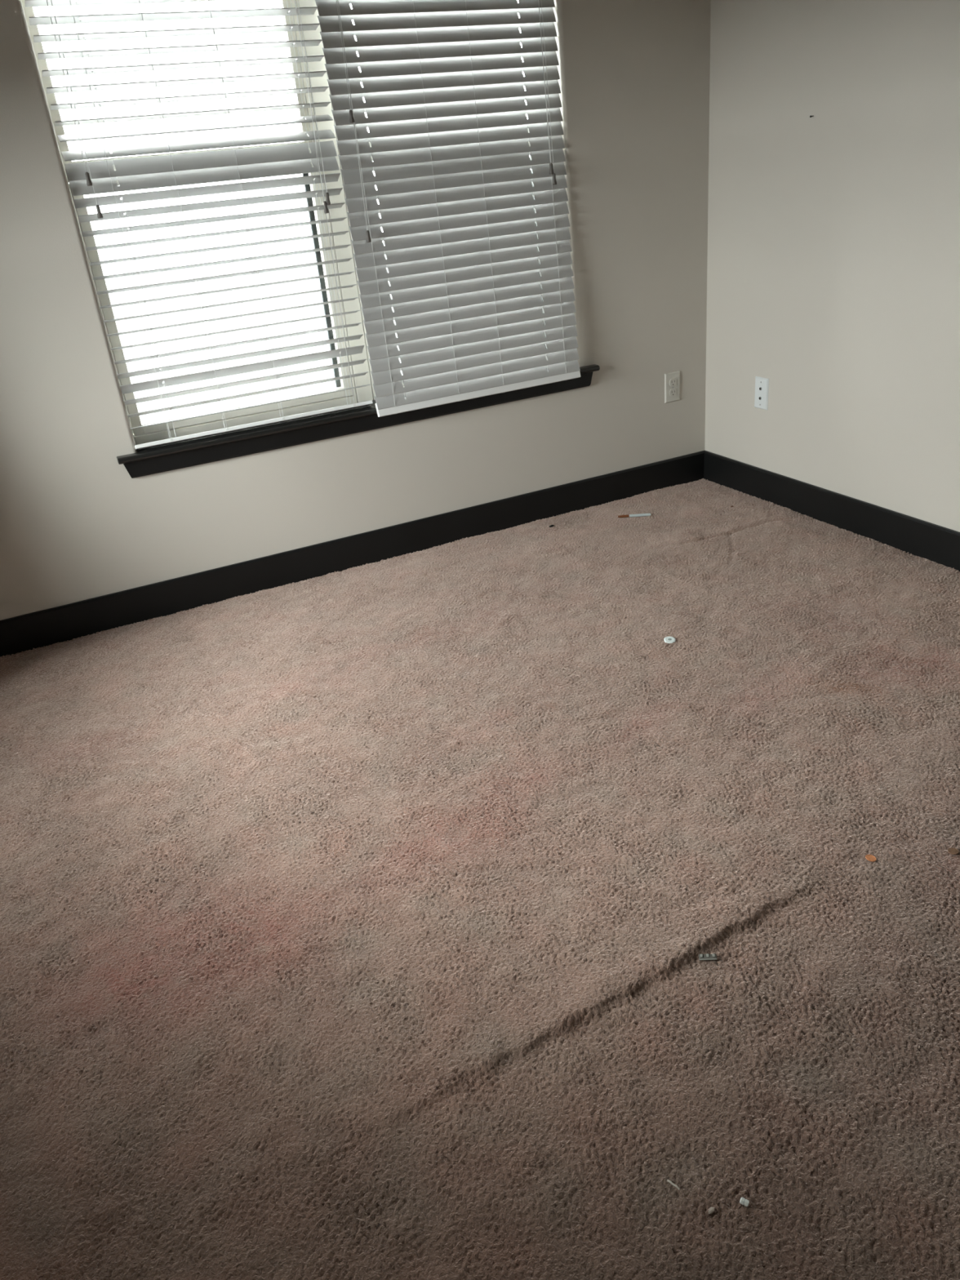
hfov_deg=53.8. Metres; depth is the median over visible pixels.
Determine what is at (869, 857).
penny
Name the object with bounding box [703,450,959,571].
baseboard
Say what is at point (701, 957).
clip
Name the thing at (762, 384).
jack plate
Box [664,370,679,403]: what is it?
power outlet
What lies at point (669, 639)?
disc
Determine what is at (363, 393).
trim
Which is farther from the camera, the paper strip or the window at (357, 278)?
the window at (357, 278)
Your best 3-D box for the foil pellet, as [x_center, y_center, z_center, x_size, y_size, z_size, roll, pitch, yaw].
[0.342,0.726,1.223,0.012,0.009,0.008,9,30,28]
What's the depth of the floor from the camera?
1.73 m
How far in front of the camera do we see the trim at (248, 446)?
3.15 m
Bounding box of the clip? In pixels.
[698,953,717,960]
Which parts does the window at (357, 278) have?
screen frame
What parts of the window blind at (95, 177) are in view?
pull cord, pull cord, ladder cord, lift cord, ladder cord, ladder cord, rail, pull cord, pull cord, lift cord, ladder cord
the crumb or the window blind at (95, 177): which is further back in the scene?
the window blind at (95, 177)
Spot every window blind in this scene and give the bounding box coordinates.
[24,0,373,449]
[315,0,581,417]
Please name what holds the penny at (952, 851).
on the floor
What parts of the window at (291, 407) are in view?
sash, screen frame, sash, glass pane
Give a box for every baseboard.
[0,450,704,657]
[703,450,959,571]
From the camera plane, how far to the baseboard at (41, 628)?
3.32 m
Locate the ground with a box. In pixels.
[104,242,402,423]
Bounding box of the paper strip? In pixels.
[666,1179,679,1190]
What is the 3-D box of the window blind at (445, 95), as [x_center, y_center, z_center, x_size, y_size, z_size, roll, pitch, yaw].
[-0.081,-1.584,3.007,0.802,1.591,0.152,-17,28,-20]
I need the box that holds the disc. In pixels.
[663,635,675,643]
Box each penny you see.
[865,854,875,862]
[947,847,959,854]
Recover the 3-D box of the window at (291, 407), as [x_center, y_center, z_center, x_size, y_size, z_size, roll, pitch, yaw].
[-0.851,-1.431,2.829,0.756,1.569,0.072,-17,28,-20]
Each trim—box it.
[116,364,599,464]
[123,372,592,478]
[297,0,373,402]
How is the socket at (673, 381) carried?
attached to the power outlet at (672, 380)
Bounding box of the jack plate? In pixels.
[754,376,768,410]
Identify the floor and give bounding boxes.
[0,478,959,1279]
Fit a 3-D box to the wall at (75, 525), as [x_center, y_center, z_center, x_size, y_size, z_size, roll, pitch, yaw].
[-0.897,-1.413,2.770,3.900,2.800,0.200,-17,28,-20]
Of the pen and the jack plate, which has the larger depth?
the pen
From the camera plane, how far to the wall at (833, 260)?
2.99 m
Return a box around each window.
[20,0,357,444]
[318,14,547,399]
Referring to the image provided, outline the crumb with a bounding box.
[707,1207,714,1213]
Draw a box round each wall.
[0,0,711,620]
[704,0,959,532]
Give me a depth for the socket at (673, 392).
3.70 m
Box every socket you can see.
[669,377,676,386]
[669,388,676,396]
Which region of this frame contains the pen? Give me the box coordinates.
[617,513,651,517]
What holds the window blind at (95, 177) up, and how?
attached to the window at (291, 407)
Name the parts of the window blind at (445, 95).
pull cord, pull cord, ladder cord, lift cord, ladder cord, rail, ladder cord, lift cord, pull cord, pull cord, ladder cord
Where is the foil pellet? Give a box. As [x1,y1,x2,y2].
[739,1197,749,1206]
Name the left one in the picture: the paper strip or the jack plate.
the paper strip

